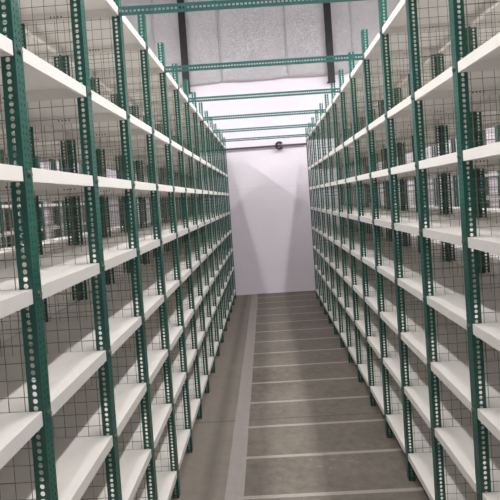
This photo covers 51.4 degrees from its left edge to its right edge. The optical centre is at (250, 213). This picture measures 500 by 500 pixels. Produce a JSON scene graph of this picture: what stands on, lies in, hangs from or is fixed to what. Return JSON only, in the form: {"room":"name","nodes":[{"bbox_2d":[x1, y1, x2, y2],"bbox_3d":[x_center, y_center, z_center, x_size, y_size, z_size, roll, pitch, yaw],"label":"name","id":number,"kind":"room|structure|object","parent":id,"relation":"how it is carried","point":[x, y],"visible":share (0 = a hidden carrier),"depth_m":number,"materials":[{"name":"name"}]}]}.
{"room":"warehouse storage aisle","nodes":[
{"label":"warehouse storage aisle","id":0,"kind":"room"},
{"bbox_2d":[0,73,498,294],"bbox_3d":[0.182,-1.821,10.269,13.200,6.800,0.200,-4,2,2],"label":"wall","id":1,"kind":"structure","parent":0,"point":[269,196],"depth_m":10.20,"materials":[{"name":"paint"}]},
{"bbox_2d":[177,0,191,93],"bbox_3d":[-1.326,-3.728,10.079,0.160,2.780,0.141,-4,2,2],"label":"steel column","id":2,"kind":"structure","parent":1,"relation":"attached to","point":[181,15],"depth_m":10.02,"materials":[{"name":"grey metal"}]},
{"bbox_2d":[193,141,305,152],"bbox_3d":[-0.600,-1.239,10.135,3.370,0.164,0.063,-4,2,2],"label":"pipe","id":3,"kind":"object","parent":1,"relation":"attached to","point":[278,147],"visible":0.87,"depth_m":10.10,"materials":[{"name":"black metal"}]},
{"bbox_2d":[114,0,400,86],"bbox_3d":[0.037,-3.884,10.072,12.760,2.614,0.077,-4,2,2],"label":"insulation","id":4,"kind":"object","parent":1,"relation":"attached to","point":[287,31],"visible":0.38,"depth_m":10.06,"materials":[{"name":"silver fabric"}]},
{"bbox_2d":[323,3,335,82],"bbox_3d":[1.466,-3.917,9.996,0.160,2.780,0.141,-4,2,2],"label":"steel column","id":5,"kind":"structure","parent":1,"relation":"attached to","point":[326,6],"depth_m":9.94,"materials":[{"name":"grey metal"}]},
{"bbox_2d":[170,290,429,499],"bbox_3d":[0.235,1.868,3.662,13.200,0.200,13.620,-4,2,2],"label":"floor","id":6,"kind":"structure","parent":0,"point":[286,413],"depth_m":4.36,"materials":[{"name":"concrete"}]},
{"bbox_2d":[0,149,19,246],"bbox_3d":[-3.802,0.383,7.882,0.535,3.080,0.598,-4,2,2],"label":"bay","id":7,"kind":"object","parent":6,"relation":"on","point":[0,149],"visible":0.15,"depth_m":7.57,"materials":[{"name":"metal"}]},
{"bbox_2d":[0,203,22,247],"bbox_3d":[-3.289,0.381,6.667,0.535,3.080,0.598,-4,2,2],"label":"bay","id":8,"kind":"object","parent":6,"relation":"on","point":[2,206],"visible":0.15,"depth_m":6.40,"materials":[{"name":"metal"}]},
{"bbox_2d":[0,14,30,343],"bbox_3d":[-1.398,0.370,2.411,0.535,3.080,0.598,-4,2,2],"label":"bay","id":9,"kind":"object","parent":6,"relation":"on","point":[15,333],"visible":0.11,"depth_m":2.58,"materials":[{"name":"metal"}]},
{"bbox_2d":[0,33,42,468],"bbox_3d":[-0.883,0.369,1.196,0.541,3.080,0.598,-4,2,2],"label":"bay","id":10,"kind":"object","parent":6,"relation":"on","point":[16,429],"visible":1,"depth_m":1.40,"materials":[{"name":"green paint"}]},
{"bbox_2d":[0,150,42,246],"bbox_3d":[-3.273,0.363,7.267,0.535,3.080,0.598,-4,2,2],"label":"bay","id":11,"kind":"object","parent":6,"relation":"on","point":[5,150],"visible":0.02,"depth_m":6.96,"materials":[{"name":"metal"}]},
{"bbox_2d":[6,157,52,243],"bbox_3d":[-3.768,0.347,9.081,0.535,3.080,0.598,-4,2,2],"label":"bay","id":12,"kind":"object","parent":6,"relation":"on","point":[13,237],"visible":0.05,"depth_m":8.78,"materials":[{"name":"metal"}]},
{"bbox_2d":[1,150,59,246],"bbox_3d":[-3.256,0.346,7.866,0.535,3.080,0.598,-4,2,2],"label":"bay","id":13,"kind":"object","parent":6,"relation":"on","point":[2,151],"visible":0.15,"depth_m":7.57,"materials":[{"name":"metal"}]},
{"bbox_2d":[0,27,77,324],"bbox_3d":[-1.381,0.352,3.010,0.535,3.080,0.598,-4,2,2],"label":"bay","id":14,"kind":"object","parent":6,"relation":"on","point":[42,48],"visible":0.02,"depth_m":3.09,"materials":[{"name":"metal"}]},
{"bbox_2d":[0,55,106,301],"bbox_3d":[-1.365,0.335,3.610,0.535,3.080,0.598,-4,2,2],"label":"bay","id":15,"kind":"object","parent":6,"relation":"on","point":[61,297],"visible":0.07,"depth_m":3.32,"materials":[{"name":"metal"}]},
{"bbox_2d":[36,157,70,237],"bbox_3d":[-3.240,0.328,8.466,0.535,3.080,0.598,-4,2,2],"label":"bay","id":16,"kind":"object","parent":6,"relation":"on","point":[54,166],"visible":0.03,"depth_m":8.16,"materials":[{"name":"metal"}]},
{"bbox_2d":[40,158,69,237],"bbox_3d":[-3.751,0.329,9.707,0.535,3.080,0.650,-4,2,2],"label":"bay","id":17,"kind":"object","parent":6,"relation":"on","point":[55,222],"visible":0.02,"depth_m":9.38,"materials":[{"name":"green paint"}]},
{"bbox_2d":[0,0,112,499],"bbox_3d":[-0.866,0.351,1.795,0.541,3.080,0.598,-4,2,2],"label":"bay","id":18,"kind":"object","parent":6,"relation":"on","point":[46,467],"visible":0.96,"depth_m":1.64,"materials":[{"name":"metal"}]},
{"bbox_2d":[40,158,85,238],"bbox_3d":[-3.223,0.310,9.065,0.535,3.080,0.598,-4,2,2],"label":"bay","id":19,"kind":"object","parent":6,"relation":"on","point":[41,158],"visible":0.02,"depth_m":8.77,"materials":[{"name":"metal"}]},
{"bbox_2d":[52,163,92,235],"bbox_3d":[-3.206,0.292,9.691,0.535,3.080,0.650,-4,2,2],"label":"bay","id":20,"kind":"object","parent":6,"relation":"on","point":[81,169],"visible":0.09,"depth_m":9.36,"materials":[{"name":"green paint"}]},
{"bbox_2d":[0,0,151,499],"bbox_3d":[-0.850,0.333,2.395,0.541,3.080,0.598,-4,2,2],"label":"bay","id":21,"kind":"object","parent":6,"relation":"on","point":[100,410],"visible":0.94,"depth_m":2.27,"materials":[{"name":"metal"}]},
{"bbox_2d":[117,0,362,15],"bbox_3d":[0.069,-1.078,2.666,1.508,0.046,0.046,-4,2,-1],"label":"bar","id":22,"kind":"object","parent":21,"relation":"attached to","point":[120,13],"visible":0.99,"depth_m":2.65,"materials":[{"name":"green paint"}]},
{"bbox_2d":[32,76,127,286],"bbox_3d":[-1.348,0.317,4.210,0.535,3.080,0.598,-4,2,2],"label":"bay","id":23,"kind":"object","parent":6,"relation":"on","point":[107,91],"visible":0.07,"depth_m":3.94,"materials":[{"name":"metal"}]},
{"bbox_2d":[20,0,176,499],"bbox_3d":[-0.833,0.316,2.994,0.541,3.080,0.598,-4,2,2],"label":"bay","id":24,"kind":"object","parent":6,"relation":"on","point":[144,428],"visible":0.49,"depth_m":2.83,"materials":[{"name":"metal"}]},
{"bbox_2d":[59,94,143,273],"bbox_3d":[-1.332,0.299,4.809,0.535,3.080,0.598,-4,2,2],"label":"bay","id":25,"kind":"object","parent":6,"relation":"on","point":[125,267],"visible":0.13,"depth_m":4.51,"materials":[{"name":"metal"}]},
{"bbox_2d":[86,105,154,265],"bbox_3d":[-1.315,0.281,5.409,0.535,3.080,0.598,-4,2,2],"label":"bay","id":26,"kind":"object","parent":6,"relation":"on","point":[131,112],"visible":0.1,"depth_m":5.11,"materials":[{"name":"metal"}]},
{"bbox_2d":[62,15,190,498],"bbox_3d":[-0.816,0.298,3.594,0.541,3.080,0.598,-4,2,2],"label":"bay","id":27,"kind":"object","parent":6,"relation":"on","point":[165,388],"visible":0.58,"depth_m":3.36,"materials":[{"name":"metal"}]},
{"bbox_2d":[103,116,166,258],"bbox_3d":[-1.298,0.264,6.008,0.535,3.080,0.598,-4,2,2],"label":"bay","id":28,"kind":"object","parent":6,"relation":"on","point":[143,117],"visible":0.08,"depth_m":5.71,"materials":[{"name":"metal"}]},
{"bbox_2d":[118,123,169,252],"bbox_3d":[-1.282,0.246,6.608,0.535,3.080,0.598,-4,2,2],"label":"bay","id":29,"kind":"object","parent":6,"relation":"on","point":[145,170],"visible":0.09,"depth_m":6.30,"materials":[{"name":"metal"}]},
{"bbox_2d":[94,42,199,452],"bbox_3d":[-0.800,0.280,4.193,0.541,3.080,0.598,-4,2,2],"label":"bay","id":30,"kind":"object","parent":6,"relation":"on","point":[186,409],"visible":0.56,"depth_m":3.93,"materials":[{"name":"metal"}]},
{"bbox_2d":[163,54,365,72],"bbox_3d":[0.102,-1.113,3.865,1.508,0.046,0.046,-4,2,-1],"label":"bar","id":31,"kind":"object","parent":30,"relation":"attached to","point":[349,55],"visible":1,"depth_m":3.85,"materials":[{"name":"green paint"}]},
{"bbox_2d":[138,131,182,247],"bbox_3d":[-1.265,0.228,7.207,0.535,3.080,0.598,-4,2,2],"label":"bay","id":32,"kind":"object","parent":6,"relation":"on","point":[159,131],"visible":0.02,"depth_m":6.91,"materials":[{"name":"metal"}]},
{"bbox_2d":[117,63,207,418],"bbox_3d":[-0.783,0.262,4.793,0.541,3.080,0.598,-4,2,2],"label":"bay","id":33,"kind":"object","parent":6,"relation":"on","point":[197,384],"visible":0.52,"depth_m":4.53,"materials":[{"name":"metal"}]},
{"bbox_2d":[141,136,185,243],"bbox_3d":[-1.249,0.210,7.807,0.535,3.080,0.598,-4,2,2],"label":"bay","id":34,"kind":"object","parent":6,"relation":"on","point":[174,137],"visible":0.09,"depth_m":7.49,"materials":[{"name":"metal"}]},
{"bbox_2d":[152,141,189,240],"bbox_3d":[-1.232,0.193,8.406,0.535,3.080,0.598,-4,2,2],"label":"bay","id":35,"kind":"object","parent":6,"relation":"on","point":[174,141],"visible":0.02,"depth_m":8.11,"materials":[{"name":"metal"}]},
{"bbox_2d":[134,79,213,392],"bbox_3d":[-0.766,0.244,5.392,0.541,3.080,0.598,-4,2,2],"label":"bay","id":36,"kind":"object","parent":6,"relation":"on","point":[202,323],"visible":0.49,"depth_m":5.12,"materials":[{"name":"metal"}]},
{"bbox_2d":[187,88,341,102],"bbox_3d":[0.135,-1.149,5.064,1.508,0.046,0.046,-4,2,-1],"label":"bar","id":37,"kind":"object","parent":36,"relation":"attached to","point":[333,89],"visible":0.99,"depth_m":5.05,"materials":[{"name":"green paint"}]},
{"bbox_2d":[158,145,193,235],"bbox_3d":[-1.216,0.175,9.006,0.535,3.080,0.598,-4,2,2],"label":"bay","id":38,"kind":"object","parent":6,"relation":"on","point":[184,145],"visible":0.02,"depth_m":8.69,"materials":[{"name":"metal"}]},
{"bbox_2d":[148,92,218,372],"bbox_3d":[-0.750,0.227,5.992,0.541,3.080,0.598,-4,2,2],"label":"bay","id":39,"kind":"object","parent":6,"relation":"on","point":[209,310],"visible":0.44,"depth_m":5.72,"materials":[{"name":"metal"}]},
{"bbox_2d":[165,151,201,233],"bbox_3d":[-1.198,0.156,9.631,0.535,3.080,0.650,-4,2,2],"label":"bay","id":40,"kind":"object","parent":6,"relation":"on","point":[190,151],"visible":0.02,"depth_m":9.30,"materials":[{"name":"green paint"}]},
{"bbox_2d":[159,102,222,355],"bbox_3d":[-0.733,0.209,6.591,0.541,3.080,0.598,-4,2,2],"label":"bay","id":41,"kind":"object","parent":6,"relation":"on","point":[217,333],"visible":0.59,"depth_m":6.31,"materials":[{"name":"metal"}]},
{"bbox_2d":[203,109,326,120],"bbox_3d":[0.169,-1.184,6.263,1.508,0.046,0.046,-4,2,-1],"label":"bar","id":42,"kind":"object","parent":41,"relation":"attached to","point":[318,110],"visible":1,"depth_m":6.25,"materials":[{"name":"green paint"}]},
{"bbox_2d":[170,111,225,342],"bbox_3d":[-0.717,0.191,7.191,0.541,3.080,0.598,-4,2,2],"label":"bay","id":43,"kind":"object","parent":6,"relation":"on","point":[219,292],"visible":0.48,"depth_m":6.91,"materials":[{"name":"metal"}]},
{"bbox_2d":[179,118,228,330],"bbox_3d":[-0.700,0.173,7.790,0.541,3.080,0.598,-4,2,2],"label":"bay","id":44,"kind":"object","parent":6,"relation":"on","point":[223,284],"visible":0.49,"depth_m":7.50,"materials":[{"name":"metal"}]},
{"bbox_2d":[213,123,315,132],"bbox_3d":[0.202,-1.220,7.462,1.508,0.046,0.046,-4,2,-1],"label":"bar","id":45,"kind":"object","parent":44,"relation":"attached to","point":[312,124],"visible":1,"depth_m":7.45,"materials":[{"name":"green paint"}]},
{"bbox_2d":[183,124,230,320],"bbox_3d":[-0.683,0.155,8.390,0.541,3.080,0.598,-4,2,2],"label":"bay","id":46,"kind":"object","parent":6,"relation":"on","point":[216,140],"visible":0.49,"depth_m":8.10,"materials":[{"name":"metal"}]},
{"bbox_2d":[191,129,233,312],"bbox_3d":[-0.667,0.138,8.989,0.541,3.080,0.598,-4,2,2],"label":"bay","id":47,"kind":"object","parent":6,"relation":"on","point":[220,144],"visible":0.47,"depth_m":8.70,"materials":[{"name":"metal"}]},
{"bbox_2d":[220,134,308,141],"bbox_3d":[0.235,-1.256,8.661,1.508,0.046,0.046,-4,2,-1],"label":"bar","id":48,"kind":"object","parent":47,"relation":"attached to","point":[296,135],"visible":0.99,"depth_m":8.64,"materials":[{"name":"green paint"}]},
{"bbox_2d":[193,133,235,304],"bbox_3d":[-0.650,0.119,9.615,0.541,3.080,0.650,-4,2,2],"label":"bay","id":49,"kind":"object","parent":6,"relation":"on","point":[233,291],"visible":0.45,"depth_m":9.38,"materials":[{"name":"green paint"}]},
{"bbox_2d":[305,123,346,305],"bbox_3d":[1.337,0.000,9.018,0.541,3.080,0.650,-4,2,2],"label":"bay","id":50,"kind":"object","parent":6,"relation":"on","point":[317,266],"visible":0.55,"depth_m":8.88,"materials":[{"name":"green paint"}]},
{"bbox_2d":[309,117,351,313],"bbox_3d":[1.320,0.018,8.392,0.541,3.080,0.598,-4,2,2],"label":"bay","id":51,"kind":"object","parent":6,"relation":"on","point":[321,272],"visible":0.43,"depth_m":8.12,"materials":[{"name":"metal"}]},
{"bbox_2d":[312,111,358,323],"bbox_3d":[1.303,0.036,7.793,0.541,3.080,0.598,-4,2,2],"label":"bay","id":52,"kind":"object","parent":6,"relation":"on","point":[328,306],"visible":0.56,"depth_m":7.52,"materials":[{"name":"metal"}]},
{"bbox_2d":[316,103,367,333],"bbox_3d":[1.286,0.054,7.193,0.541,3.080,0.598,-4,2,2],"label":"bay","id":53,"kind":"object","parent":6,"relation":"on","point":[331,284],"visible":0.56,"depth_m":6.92,"materials":[{"name":"metal"}]},
{"bbox_2d":[321,94,377,346],"bbox_3d":[1.270,0.072,6.594,0.541,3.080,0.598,-4,2,2],"label":"bay","id":54,"kind":"object","parent":6,"relation":"on","point":[340,325],"visible":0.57,"depth_m":6.33,"materials":[{"name":"metal"}]},
{"bbox_2d":[338,133,370,226],"bbox_3d":[1.885,-0.037,9.001,0.535,3.080,0.650,-4,2,2],"label":"bay","id":55,"kind":"object","parent":6,"relation":"on","point":[352,133],"visible":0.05,"depth_m":9.24,"materials":[{"name":"green paint"}]},
{"bbox_2d":[326,83,389,362],"bbox_3d":[1.253,0.090,5.994,0.541,3.080,0.598,-4,2,2],"label":"bay","id":56,"kind":"object","parent":6,"relation":"on","point":[348,337],"visible":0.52,"depth_m":5.73,"materials":[{"name":"metal"}]},
{"bbox_2d":[345,128,385,227],"bbox_3d":[1.868,-0.019,8.376,0.535,3.080,0.598,-4,2,2],"label":"bay","id":57,"kind":"object","parent":6,"relation":"on","point":[348,130],"visible":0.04,"depth_m":8.07,"materials":[{"name":"metal"}]},
{"bbox_2d":[333,69,404,381],"bbox_3d":[1.237,0.107,5.395,0.541,3.080,0.598,-4,2,2],"label":"bay","id":58,"kind":"object","parent":6,"relation":"on","point":[358,353],"visible":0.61,"depth_m":5.14,"materials":[{"name":"metal"}]},
{"bbox_2d":[349,123,396,229],"bbox_3d":[1.852,-0.001,7.776,0.535,3.080,0.598,-4,2,2],"label":"bay","id":59,"kind":"object","parent":6,"relation":"on","point":[355,123],"visible":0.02,"depth_m":7.48,"materials":[{"name":"metal"}]},
{"bbox_2d":[341,52,419,405],"bbox_3d":[1.220,0.125,4.795,0.541,3.080,0.598,-4,2,2],"label":"bay","id":60,"kind":"object","parent":6,"relation":"on","point":[371,372],"visible":0.54,"depth_m":4.54,"materials":[{"name":"metal"}]},
{"bbox_2d":[358,116,407,233],"bbox_3d":[1.835,0.017,7.177,0.535,3.080,0.598,-4,2,2],"label":"bay","id":61,"kind":"object","parent":6,"relation":"on","point":[365,158],"visible":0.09,"depth_m":6.88,"materials":[{"name":"metal"}]},
{"bbox_2d":[362,108,415,236],"bbox_3d":[1.819,0.035,6.577,0.535,3.080,0.598,-4,2,2],"label":"bay","id":62,"kind":"object","parent":6,"relation":"on","point":[377,154],"visible":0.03,"depth_m":6.28,"materials":[{"name":"metal"}]},
{"bbox_2d":[351,29,447,437],"bbox_3d":[1.204,0.143,4.196,0.541,3.080,0.598,-4,2,2],"label":"bay","id":63,"kind":"object","parent":6,"relation":"on","point":[388,397],"visible":0.54,"depth_m":3.96,"materials":[{"name":"metal"}]},
{"bbox_2d":[372,99,437,241],"bbox_3d":[1.802,0.053,5.978,0.535,3.080,0.598,-4,2,2],"label":"bay","id":64,"kind":"object","parent":6,"relation":"on","point":[376,105],"visible":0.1,"depth_m":5.69,"materials":[{"name":"metal"}]},
{"bbox_2d":[383,87,458,246],"bbox_3d":[1.785,0.070,5.378,0.535,3.080,0.598,-4,2,2],"label":"bay","id":65,"kind":"object","parent":6,"relation":"on","point":[413,242],"visible":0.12,"depth_m":5.08,"materials":[{"name":"metal"}]},
{"bbox_2d":[364,0,480,480],"bbox_3d":[1.181,0.081,3.594,0.541,3.240,0.598,-4,2,2],"label":"bay","id":66,"kind":"object","parent":6,"relation":"on","point":[411,431],"visible":0.47,"depth_m":3.41,"materials":[{"name":"green paint"}]},
{"bbox_2d":[397,72,483,251],"bbox_3d":[1.769,0.088,4.779,0.535,3.080,0.598,-4,2,2],"label":"bay","id":67,"kind":"object","parent":6,"relation":"on","point":[429,137],"visible":0.05,"depth_m":4.78,"materials":[{"name":"metal"}]},
{"bbox_2d":[382,0,499,499],"bbox_3d":[1.170,0.178,2.997,0.541,3.080,0.598,-4,2,2],"label":"bay","id":68,"kind":"object","parent":6,"relation":"on","point":[437,405],"visible":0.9,"depth_m":2.87,"materials":[{"name":"metal"}]},
{"bbox_2d":[414,0,499,499],"bbox_3d":[1.154,0.196,2.397,0.541,3.080,0.598,-4,2,2],"label":"bay","id":69,"kind":"object","parent":6,"relation":"on","point":[475,451],"visible":0.92,"depth_m":2.21,"materials":[{"name":"metal"}]},
{"bbox_2d":[416,52,499,261],"bbox_3d":[1.752,0.106,4.179,0.535,3.080,0.598,-4,2,2],"label":"bay","id":70,"kind":"object","parent":6,"relation":"on","point":[448,58],"visible":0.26,"depth_m":3.91,"materials":[{"name":"metal"}]},
{"bbox_2d":[438,25,499,273],"bbox_3d":[1.736,0.124,3.580,0.535,3.080,0.598,-4,2,2],"label":"bay","id":71,"kind":"object","parent":6,"relation":"on","point":[472,37],"visible":0.21,"depth_m":3.29,"materials":[{"name":"metal"}]},
{"bbox_2d":[451,130,499,208],"bbox_3d":[3.893,-0.173,8.942,0.535,3.080,0.650,-4,2,2],"label":"bay","id":72,"kind":"object","parent":6,"relation":"on","point":[495,130],"visible":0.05,"depth_m":8.61,"materials":[{"name":"green paint"}]},
{"bbox_2d":[458,32,499,499],"bbox_3d":[1.137,0.214,1.798,0.541,3.080,0.598,-4,2,2],"label":"bay","id":73,"kind":"object","parent":6,"relation":"on","point":[485,57],"visible":1,"depth_m":2.00,"materials":[{"name":"metal"}]},
{"bbox_2d":[468,126,499,206],"bbox_3d":[3.876,-0.154,8.316,0.535,3.080,0.598,-4,2,2],"label":"bay","id":74,"kind":"object","parent":6,"relation":"on","point":[495,126],"visible":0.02,"depth_m":8.02,"materials":[{"name":"metal"}]},
{"bbox_2d":[470,2,499,278],"bbox_3d":[1.719,0.141,2.980,0.535,3.080,0.598,-4,2,2],"label":"bay","id":75,"kind":"object","parent":6,"relation":"on","point":[496,6],"visible":0.3,"depth_m":3.22,"materials":[{"name":"metal"}]},
{"bbox_2d":[483,126,499,206],"bbox_3d":[4.439,-0.209,8.926,0.535,3.080,0.650,-4,2,2],"label":"bay","id":76,"kind":"object","parent":6,"relation":"on","point":[498,126],"visible":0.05,"depth_m":9.20,"materials":[{"name":"green paint"}]},
{"bbox_2d":[485,125,499,199],"bbox_3d":[3.859,-0.136,7.717,0.535,3.080,0.598,-4,2,2],"label":"bay","id":77,"kind":"object","parent":6,"relation":"on","point":[497,136],"visible":0.23,"depth_m":7.48,"materials":[{"name":"metal"}]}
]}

